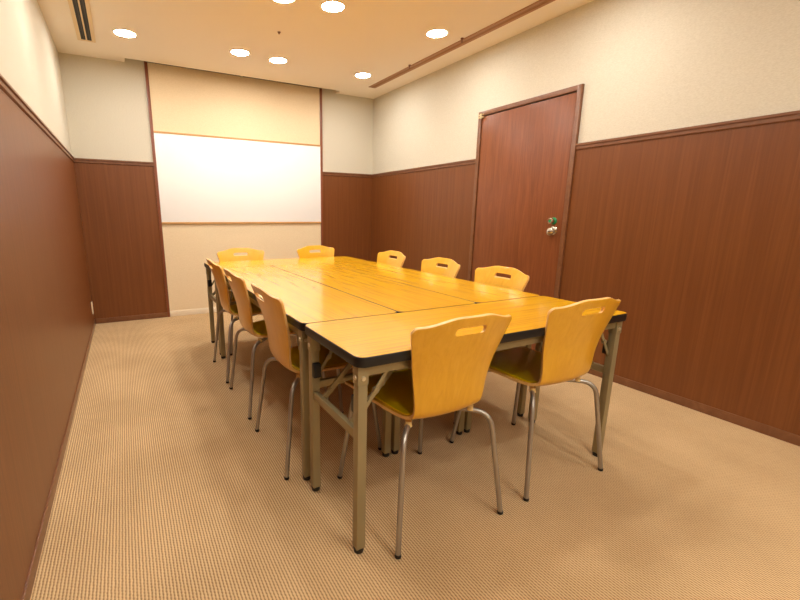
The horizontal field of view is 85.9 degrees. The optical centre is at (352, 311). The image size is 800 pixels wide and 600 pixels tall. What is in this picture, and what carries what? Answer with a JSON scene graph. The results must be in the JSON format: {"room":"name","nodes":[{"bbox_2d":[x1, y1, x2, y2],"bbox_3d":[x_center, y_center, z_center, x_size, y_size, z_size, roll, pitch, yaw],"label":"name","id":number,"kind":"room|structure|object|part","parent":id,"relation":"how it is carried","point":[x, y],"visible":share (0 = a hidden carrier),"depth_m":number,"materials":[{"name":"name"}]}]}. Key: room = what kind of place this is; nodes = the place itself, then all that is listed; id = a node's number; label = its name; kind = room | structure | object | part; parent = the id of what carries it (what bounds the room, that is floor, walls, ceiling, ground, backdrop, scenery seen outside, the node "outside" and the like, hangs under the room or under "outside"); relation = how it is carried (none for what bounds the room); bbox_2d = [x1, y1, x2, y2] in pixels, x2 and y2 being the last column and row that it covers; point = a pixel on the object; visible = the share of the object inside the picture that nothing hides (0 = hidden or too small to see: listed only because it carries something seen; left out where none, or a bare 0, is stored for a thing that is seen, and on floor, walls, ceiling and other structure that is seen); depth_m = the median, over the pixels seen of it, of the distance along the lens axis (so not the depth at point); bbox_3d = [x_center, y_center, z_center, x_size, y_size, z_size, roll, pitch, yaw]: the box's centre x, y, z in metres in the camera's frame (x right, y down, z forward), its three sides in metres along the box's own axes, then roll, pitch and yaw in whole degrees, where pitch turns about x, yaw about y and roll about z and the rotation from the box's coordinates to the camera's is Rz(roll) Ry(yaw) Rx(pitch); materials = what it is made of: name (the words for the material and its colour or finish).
{"room":"meeting room","nodes":[
{"label":"meeting room","id":0,"kind":"room"},
{"bbox_2d":[0,0,93,599],"bbox_3d":[-1.023,-0.364,0.973,0.174,2.486,7.400,-6,15,-27],"label":"wall","id":1,"kind":"structure","parent":0,"point":[47,318],"depth_m":1.82,"materials":[{"name":"brown wood"}]},
{"bbox_3d":[-0.954,-0.697,0.933,0.024,0.042,7.100,-6,15,-27],"label":"chair rail","id":2,"kind":"part","parent":1,"relation":"part of","materials":[{"name":"brown wood"}]},
{"bbox_2d":[22,319,95,599],"bbox_3d":[-0.970,0.815,1.277,0.014,0.052,7.100,-6,15,-27],"label":"baseboard","id":3,"kind":"structure","parent":1,"relation":"attached to","point":[30,580],"depth_m":1.65,"materials":[{"name":"brown wood"}]},
{"bbox_2d":[58,52,373,310],"bbox_3d":[-1.221,-1.333,4.844,3.238,2.646,0.154,-6,15,-27],"label":"wall","id":4,"kind":"structure","parent":0,"point":[106,103],"depth_m":4.57,"materials":[{"name":"beige paint"}]},
{"bbox_2d":[74,158,153,166],"bbox_3d":[-2.307,-1.439,4.134,0.690,0.042,0.024,-6,15,-27],"label":"trim","id":5,"kind":"structure","parent":4,"relation":"attached to","point":[77,160],"depth_m":4.13,"materials":[{"name":"brown wood"}]},
{"bbox_2d":[74,163,166,318],"bbox_3d":[-2.316,-0.692,4.312,0.690,1.518,0.008,-6,15,-27],"label":"wall panel","id":6,"kind":"object","parent":4,"relation":"attached to","point":[118,203],"depth_m":4.30,"materials":[{"name":"brown wood"}]},
{"bbox_2d":[144,61,169,316],"bbox_3d":[-1.995,-1.178,4.368,0.028,2.545,0.016,-6,15,-27],"label":"trim","id":7,"kind":"structure","parent":4,"relation":"attached to","point":[145,63],"depth_m":4.34,"materials":[{"name":"brown wood"}]},
{"bbox_2d":[95,307,223,323],"bbox_3d":[-1.507,-0.023,4.902,2.499,0.062,0.014,-6,15,-27],"label":"baseboard","id":8,"kind":"structure","parent":4,"relation":"attached to","point":[155,315],"depth_m":4.58,"materials":[{"name":"brown wood"}]},
{"bbox_3d":[-1.184,-2.180,4.580,1.825,0.645,0.004,-6,15,-27],"label":"fabric panel","id":9,"kind":"part","parent":4,"relation":"part of","materials":[{"name":"beige fabric"}]},
{"bbox_2d":[154,131,320,223],"bbox_3d":[-1.184,-1.434,4.741,1.797,0.905,0.018,-6,15,-27],"label":"whiteboard","id":10,"kind":"object","parent":4,"relation":"attached to","point":[203,179],"visible":1,"depth_m":4.69,"materials":[{"name":"white plastic"}]},
{"bbox_3d":[-1.196,-0.542,4.955,1.825,0.955,0.004,-6,15,-27],"label":"fabric panel","id":11,"kind":"part","parent":4,"relation":"part of","materials":[{"name":"beige fabric"}]},
{"bbox_2d":[319,88,322,245],"bbox_3d":[-0.380,-1.357,5.199,0.028,2.545,0.016,-6,15,-27],"label":"trim","id":12,"kind":"structure","parent":4,"relation":"attached to","point":[320,90],"depth_m":5.10,"materials":[{"name":"brown wood"}]},
{"bbox_2d":[323,175,371,260],"bbox_3d":[-0.066,-0.941,5.470,0.698,1.518,0.008,-6,15,-27],"label":"wall panel","id":13,"kind":"object","parent":4,"relation":"attached to","point":[347,201],"depth_m":5.41,"materials":[{"name":"brown wood"}]},
{"bbox_2d":[323,172,371,177],"bbox_3d":[-0.057,-1.688,5.292,0.698,0.042,0.024,-6,15,-27],"label":"trim","id":14,"kind":"structure","parent":4,"relation":"attached to","point":[324,173],"depth_m":5.28,"materials":[{"name":"brown wood"}]},
{"bbox_2d":[37,0,592,98],"bbox_3d":[0.474,-1.838,1.439,3.538,0.200,7.400,-6,15,-27],"label":"ceiling","id":15,"kind":"structure","parent":0,"point":[321,48],"depth_m":3.36,"materials":[{"name":"beige paint"}]},
{"bbox_2d":[68,0,95,42],"bbox_3d":[-1.914,-2.106,3.002,0.128,0.007,1.209,-6,15,-27],"label":"ceiling vent","id":16,"kind":"object","parent":15,"relation":"in","point":[80,10],"visible":1,"depth_m":3.13,"materials":[{"name":"beige metal"}]},
{"bbox_2d":[112,28,136,37],"bbox_3d":[-1.798,-2.189,3.367,0.180,0.006,0.180,-6,15,-27],"label":"recessed light","id":17,"kind":"object","parent":15,"relation":"in","point":[122,32],"visible":1,"depth_m":3.35,"materials":[{"name":"white plastic"}]},
{"bbox_2d":[114,30,134,36],"bbox_3d":[-1.798,-2.190,3.367,0.149,0.004,0.149,-1,13,-5],"label":"diffuser","id":18,"kind":"object","parent":17,"relation":"attached to","point":[123,33],"depth_m":3.37,"materials":[{"name":"white plastic"}]},
{"bbox_2d":[145,61,321,88],"bbox_3d":[-1.154,-2.485,4.456,1.837,0.112,0.084,-6,15,-27],"label":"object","id":19,"kind":"object","parent":15,"relation":"attached to","point":[145,61],"visible":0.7,"depth_m":4.42,"materials":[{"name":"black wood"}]},
{"bbox_2d":[229,48,249,55],"bbox_3d":[-0.993,-2.272,3.753,0.180,0.006,0.180,-6,15,-27],"label":"recessed light","id":20,"kind":"object","parent":15,"relation":"in","point":[236,51],"visible":1,"depth_m":3.75,"materials":[{"name":"white"}]},
{"bbox_2d":[231,50,248,55],"bbox_3d":[-0.993,-2.272,3.753,0.149,0.004,0.149,11,17,38],"label":"diffuser","id":21,"kind":"object","parent":20,"relation":"attached to","point":[235,52],"depth_m":3.75,"materials":[{"name":"white plastic"}]},
{"bbox_2d":[268,57,287,63],"bbox_3d":[-0.691,-2.313,3.939,0.180,0.006,0.180,-6,15,-27],"label":"recessed light","id":22,"kind":"object","parent":15,"relation":"in","point":[278,60],"visible":1,"depth_m":3.94,"materials":[{"name":"white"}]},
{"bbox_2d":[270,58,285,62],"bbox_3d":[-0.691,-2.313,3.939,0.149,0.004,0.149,5,14,21],"label":"diffuser","id":23,"kind":"object","parent":22,"relation":"attached to","point":[274,60],"depth_m":3.94,"materials":[{"name":"white plastic"}]},
{"bbox_2d":[273,0,295,3],"bbox_3d":[-0.454,-2.046,2.784,0.180,0.006,0.180,-6,15,-27],"label":"recessed light","id":24,"kind":"object","parent":15,"relation":"in","point":[277,1],"visible":1,"depth_m":2.84,"materials":[{"name":"white"}]},
{"bbox_2d":[275,0,293,2],"bbox_3d":[-0.454,-2.047,2.784,0.149,0.004,0.149,3,13,12],"label":"diffuser","id":25,"kind":"object","parent":24,"relation":"attached to","point":[278,1],"depth_m":2.84,"materials":[{"name":"white plastic"}]},
{"bbox_2d":[320,0,345,12],"bbox_3d":[-0.136,-2.072,2.905,0.180,0.006,0.180,-6,15,-27],"label":"recessed light","id":26,"kind":"object","parent":15,"relation":"in","point":[333,6],"visible":1,"depth_m":2.90,"materials":[{"name":"white"}]},
{"bbox_2d":[322,2,343,11],"bbox_3d":[-0.136,-2.072,2.905,0.149,0.004,0.149,5,14,21],"label":"diffuser","id":27,"kind":"object","parent":26,"relation":"attached to","point":[326,6],"depth_m":2.90,"materials":[{"name":"white plastic"}]},
{"bbox_2d":[354,72,371,77],"bbox_3d":[0.102,-2.401,4.349,0.180,0.006,0.180,-6,15,-27],"label":"recessed light","id":28,"kind":"object","parent":15,"relation":"in","point":[360,74],"visible":1,"depth_m":4.35,"materials":[{"name":"white"}]},
{"bbox_2d":[356,73,369,77],"bbox_3d":[0.102,-2.401,4.349,0.149,0.004,0.149,5,14,21],"label":"diffuser","id":29,"kind":"object","parent":28,"relation":"attached to","point":[360,75],"depth_m":4.35,"materials":[{"name":"white plastic"}]},
{"bbox_2d":[425,28,448,37],"bbox_3d":[0.654,-2.163,3.326,0.180,0.006,0.180,-6,15,-27],"label":"recessed light","id":30,"kind":"object","parent":15,"relation":"in","point":[436,32],"visible":1,"depth_m":3.32,"materials":[{"name":"white"}]},
{"bbox_2d":[427,30,446,36],"bbox_3d":[0.654,-2.163,3.326,0.149,0.004,0.149,3,13,12],"label":"diffuser","id":31,"kind":"object","parent":30,"relation":"attached to","point":[430,33],"depth_m":3.32,"materials":[{"name":"white plastic"}]},
{"bbox_2d":[369,0,554,87],"bbox_3d":[1.253,-2.047,2.840,0.086,0.006,4.473,-6,15,-27],"label":"ceiling track","id":32,"kind":"object","parent":15,"relation":"attached to","point":[540,3],"visible":1,"depth_m":3.40,"materials":[{"name":"brown metal"}]},
{"bbox_2d":[30,312,799,599],"bbox_3d":[0.456,0.712,2.023,3.538,0.060,7.400,-6,15,-27],"label":"floor","id":33,"kind":"structure","parent":0,"point":[167,489],"depth_m":1.71,"materials":[{"name":"carpet"}]},
{"bbox_2d":[217,248,263,354],"bbox_3d":[-0.891,-0.113,3.645,0.488,0.809,0.535,-6,14,-25],"label":"chair","id":34,"kind":"object","parent":33,"relation":"on","point":[253,254],"visible":0.2,"depth_m":3.76,"materials":[{"name":"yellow wood"}]},
{"bbox_3d":[-0.936,0.115,3.506,0.021,0.415,0.299,4,13,15],"label":"leg","id":35,"kind":"part","parent":34,"relation":"part of","materials":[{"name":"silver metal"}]},
{"bbox_2d":[206,258,291,382],"bbox_3d":[-0.743,0.019,3.072,0.535,0.809,0.488,-6,15,-27],"label":"chair","id":36,"kind":"object","parent":33,"relation":"on","point":[217,270],"visible":0.52,"depth_m":2.86,"materials":[{"name":"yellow wood"}]},
{"bbox_3d":[-0.913,0.191,3.173,0.314,0.415,0.024,4,13,16],"label":"leg","id":37,"kind":"part","parent":36,"relation":"part of","materials":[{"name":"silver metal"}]},
{"bbox_3d":[-0.790,0.245,2.947,0.024,0.412,0.314,4,14,17],"label":"leg","id":38,"kind":"part","parent":36,"relation":"part of","materials":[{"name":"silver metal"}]},
{"bbox_2d":[223,268,328,419],"bbox_3d":[-0.474,0.135,2.575,0.535,0.809,0.488,-6,15,-27],"label":"chair","id":39,"kind":"object","parent":33,"relation":"on","point":[238,285],"visible":0.59,"depth_m":2.37,"materials":[{"name":"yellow wood"}]},
{"bbox_3d":[-0.644,0.307,2.676,0.314,0.415,0.024,4,13,16],"label":"leg","id":40,"kind":"part","parent":39,"relation":"part of","materials":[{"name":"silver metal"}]},
{"bbox_3d":[-0.522,0.361,2.450,0.024,0.412,0.314,4,14,17],"label":"leg","id":41,"kind":"part","parent":39,"relation":"part of","materials":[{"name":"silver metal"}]},
{"bbox_3d":[-0.291,0.330,2.584,0.233,0.415,0.208,-6,15,-27],"label":"leg","id":42,"kind":"part","parent":39,"relation":"part of","materials":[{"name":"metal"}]},
{"bbox_2d":[204,256,365,354],"bbox_3d":[-0.566,-0.091,3.799,1.345,0.700,0.447,-6,15,-27],"label":"folding table","id":43,"kind":"object","parent":33,"relation":"on","point":[250,263],"visible":0.33,"depth_m":3.65,"materials":[{"name":"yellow wood"}]},
{"bbox_3d":[-1.221,-0.053,3.669,0.033,0.638,0.033,-6,15,-27],"label":"leg","id":44,"kind":"part","parent":43,"relation":"part of","materials":[{"name":"beige paint"}]},
{"bbox_3d":[-1.048,0.021,3.349,0.033,0.638,0.033,-6,15,-27],"label":"leg","id":45,"kind":"part","parent":43,"relation":"part of","materials":[{"name":"beige paint"}]},
{"bbox_2d":[216,266,396,480],"bbox_3d":[-0.427,0.183,2.604,0.446,0.700,1.843,-6,15,-27],"label":"folding table","id":46,"kind":"object","parent":33,"relation":"on","point":[305,301],"visible":0.5,"depth_m":1.98,"materials":[{"name":"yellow wood"}]},
{"bbox_3d":[-1.012,0.039,3.273,0.033,0.638,0.033,-6,15,-27],"label":"leg","id":47,"kind":"part","parent":46,"relation":"part of","materials":[{"name":"beige paint"}]},
{"bbox_3d":[-0.602,-0.088,2.447,0.022,0.036,1.775,-6,15,-27],"label":"rail","id":48,"kind":"part","parent":46,"relation":"part of","materials":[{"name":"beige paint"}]},
{"bbox_3d":[-0.195,0.391,1.760,0.033,0.638,0.033,-6,15,-27],"label":"leg","id":49,"kind":"part","parent":46,"relation":"part of","materials":[{"name":"beige paint"}]},
{"bbox_3d":[0.157,0.352,1.941,0.033,0.638,0.033,-6,15,-27],"label":"leg","id":50,"kind":"part","parent":46,"relation":"part of","materials":[{"name":"beige paint"}]},
{"bbox_2d":[297,245,333,257],"bbox_3d":[-0.233,-0.192,4.008,0.488,0.809,0.535,-8,16,-34],"label":"chair","id":51,"kind":"object","parent":33,"relation":"on","point":[325,251],"visible":0.08,"depth_m":4.12,"materials":[{"name":"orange wood"}]},
{"bbox_2d":[251,283,380,479],"bbox_3d":[-0.188,0.258,2.045,0.535,0.809,0.488,-6,15,-27],"label":"chair","id":52,"kind":"object","parent":33,"relation":"on","point":[272,308],"visible":0.59,"depth_m":1.86,"materials":[{"name":"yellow wood"}]},
{"bbox_3d":[-0.358,0.430,2.146,0.314,0.415,0.024,4,13,16],"label":"leg","id":53,"kind":"part","parent":52,"relation":"part of","materials":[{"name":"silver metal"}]},
{"bbox_3d":[-0.235,0.484,1.919,0.024,0.412,0.314,4,14,17],"label":"leg","id":54,"kind":"part","parent":52,"relation":"part of","materials":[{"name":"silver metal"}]},
{"bbox_3d":[-0.114,0.407,2.259,0.021,0.412,0.299,5,14,20],"label":"leg","id":55,"kind":"part","parent":52,"relation":"part of","materials":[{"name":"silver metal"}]},
{"bbox_3d":[-0.002,0.454,2.052,0.299,0.415,0.021,4,13,13],"label":"leg","id":56,"kind":"part","parent":52,"relation":"part of","materials":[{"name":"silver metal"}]},
{"bbox_2d":[273,263,474,453],"bbox_3d":[-0.031,0.139,2.808,0.446,0.700,1.843,-6,15,-27],"label":"folding table","id":57,"kind":"object","parent":33,"relation":"on","point":[398,297],"visible":0.34,"depth_m":2.31,"materials":[{"name":"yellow wood"}]},
{"bbox_3d":[0.202,0.347,1.964,0.033,0.638,0.033,-6,15,-27],"label":"leg","id":58,"kind":"part","parent":57,"relation":"part of","materials":[{"name":"beige paint"}]},
{"bbox_3d":[0.554,0.308,2.145,0.033,0.638,0.033,-6,15,-27],"label":"leg","id":59,"kind":"part","parent":57,"relation":"part of","materials":[{"name":"beige paint"}]},
{"bbox_2d":[377,250,405,266],"bbox_3d":[0.124,-0.087,3.564,0.535,0.809,0.488,-6,15,-27],"label":"chair","id":60,"kind":"object","parent":33,"relation":"on","point":[383,257],"visible":0.1,"depth_m":3.62,"materials":[{"name":"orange wood"}]},
{"bbox_2d":[337,313,511,558],"bbox_3d":[0.252,0.356,1.630,0.488,0.809,0.535,-6,15,-27],"label":"chair","id":61,"kind":"object","parent":33,"relation":"on","point":[447,373],"visible":0.91,"depth_m":1.41,"materials":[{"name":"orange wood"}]},
{"bbox_3d":[0.075,0.526,1.746,0.299,0.412,0.021,5,14,20],"label":"leg","id":62,"kind":"part","parent":61,"relation":"part of","materials":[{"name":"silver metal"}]},
{"bbox_3d":[0.191,0.580,1.509,0.024,0.415,0.314,4,13,16],"label":"leg","id":63,"kind":"part","parent":61,"relation":"part of","materials":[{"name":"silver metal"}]},
{"bbox_3d":[0.288,0.501,1.855,0.021,0.415,0.299,4,13,13],"label":"leg","id":64,"kind":"part","parent":61,"relation":"part of","materials":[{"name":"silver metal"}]},
{"bbox_3d":[0.423,0.555,1.629,0.314,0.412,0.024,4,14,17],"label":"leg","id":65,"kind":"part","parent":61,"relation":"part of","materials":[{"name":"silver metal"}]},
{"bbox_2d":[324,261,538,432],"bbox_3d":[0.366,0.095,3.012,0.446,0.700,1.843,-6,15,-27],"label":"folding table","id":66,"kind":"object","parent":33,"relation":"on","point":[475,292],"visible":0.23,"depth_m":2.53,"materials":[{"name":"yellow wood"}]},
{"bbox_3d":[0.598,0.304,2.168,0.033,0.638,0.033,-6,15,-27],"label":"leg","id":67,"kind":"part","parent":66,"relation":"part of","materials":[{"name":"beige paint"}]},
{"bbox_3d":[0.951,0.265,2.349,0.033,0.638,0.033,-6,15,-27],"label":"leg","id":68,"kind":"part","parent":66,"relation":"part of","materials":[{"name":"beige paint"}]},
{"bbox_2d":[421,257,459,277],"bbox_3d":[0.422,0.041,3.012,0.535,0.809,0.488,-6,15,-27],"label":"chair","id":69,"kind":"object","parent":33,"relation":"on","point":[428,265],"visible":0.16,"depth_m":3.05,"materials":[{"name":"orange wood"}]},
{"bbox_2d":[305,296,626,553],"bbox_3d":[0.504,0.369,1.819,1.345,0.700,0.447,-6,15,-27],"label":"folding table","id":70,"kind":"object","parent":33,"relation":"on","point":[376,344],"visible":0.83,"depth_m":1.60,"materials":[{"name":"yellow wood"}]},
{"bbox_3d":[-0.151,0.408,1.689,0.033,0.638,0.033,-6,15,-27],"label":"leg","id":71,"kind":"part","parent":70,"relation":"part of","materials":[{"name":"beige paint"}]},
{"bbox_3d":[0.021,0.482,1.370,0.033,0.638,0.033,-6,15,-27],"label":"leg","id":72,"kind":"part","parent":70,"relation":"part of","materials":[{"name":"beige paint"}]},
{"bbox_3d":[0.592,0.116,1.593,1.305,0.036,0.022,-6,15,-27],"label":"rail","id":73,"kind":"part","parent":70,"relation":"part of","materials":[{"name":"black metal"}]},
{"bbox_3d":[0.986,0.282,2.274,0.033,0.638,0.033,-6,15,-27],"label":"leg","id":74,"kind":"part","parent":70,"relation":"part of","materials":[{"name":"beige paint"}]},
{"bbox_3d":[1.158,0.356,1.954,0.033,0.638,0.033,-6,15,-27],"label":"leg","id":75,"kind":"part","parent":70,"relation":"part of","materials":[{"name":"beige paint"}]},
{"bbox_2d":[453,266,528,423],"bbox_3d":[0.685,0.154,2.527,0.535,0.809,0.488,-6,15,-27],"label":"chair","id":76,"kind":"object","parent":33,"relation":"on","point":[518,281],"visible":0.09,"depth_m":2.56,"materials":[{"name":"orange wood"}]},
{"bbox_2d":[449,297,620,501],"bbox_3d":[0.798,0.295,1.916,0.488,0.809,0.535,-6,14,-26],"label":"chair","id":77,"kind":"object","parent":33,"relation":"on","point":[571,339],"visible":0.88,"depth_m":1.70,"materials":[{"name":"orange wood"}]},
{"bbox_3d":[0.624,0.464,2.035,0.299,0.412,0.021,5,14,21],"label":"leg","id":78,"kind":"part","parent":77,"relation":"part of","materials":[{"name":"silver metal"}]},
{"bbox_3d":[0.838,0.440,2.140,0.021,0.415,0.299,4,13,14],"label":"leg","id":79,"kind":"part","parent":77,"relation":"part of","materials":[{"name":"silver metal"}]},
{"bbox_3d":[0.734,0.518,1.795,0.024,0.415,0.314,4,14,17],"label":"leg","id":80,"kind":"part","parent":77,"relation":"part of","materials":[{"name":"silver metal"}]},
{"bbox_3d":[0.969,0.495,1.911,0.314,0.412,0.024,5,14,18],"label":"leg","id":81,"kind":"part","parent":77,"relation":"part of","materials":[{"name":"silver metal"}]},
{"bbox_2d":[371,0,799,435],"bbox_3d":[1.953,-0.693,2.505,0.174,2.486,7.400,-6,15,-27],"label":"wall","id":82,"kind":"structure","parent":0,"point":[684,211],"depth_m":2.55,"materials":[{"name":"beige paper"}]},
{"bbox_3d":[0.673,-1.535,4.647,0.024,0.042,1.876,-6,15,-27],"label":"chair rail","id":83,"kind":"part","parent":82,"relation":"part of","materials":[{"name":"brown wood"}]},
{"bbox_2d":[468,84,584,349],"bbox_3d":[1.318,-0.676,3.539,0.061,1.983,0.980,-6,15,-27],"label":"door","id":84,"kind":"structure","parent":82,"relation":"in","point":[526,149],"depth_m":3.39,"materials":[{"name":"wood veneer"},{"name":"dark wood"},{"name":"satin nickel metal"}]},
{"bbox_3d":[1.487,-0.597,3.213,0.037,0.060,0.060,-6,15,-27],"label":"knob","id":85,"kind":"part","parent":84,"relation":"part of","materials":[{"name":"silver metal"}]},
{"bbox_3d":[2.554,-0.725,1.165,0.024,0.042,4.244,-6,15,-27],"label":"chair rail","id":86,"kind":"part","parent":82,"relation":"part of","materials":[{"name":"brown wood"}]},
{"bbox_2d":[588,369,799,445],"bbox_3d":[2.548,0.786,1.513,0.014,0.052,4.244,-6,15,-27],"label":"baseboard","id":87,"kind":"structure","parent":82,"relation":"attached to","point":[780,434],"depth_m":2.44,"materials":[{"name":"brown wood"}]}
]}

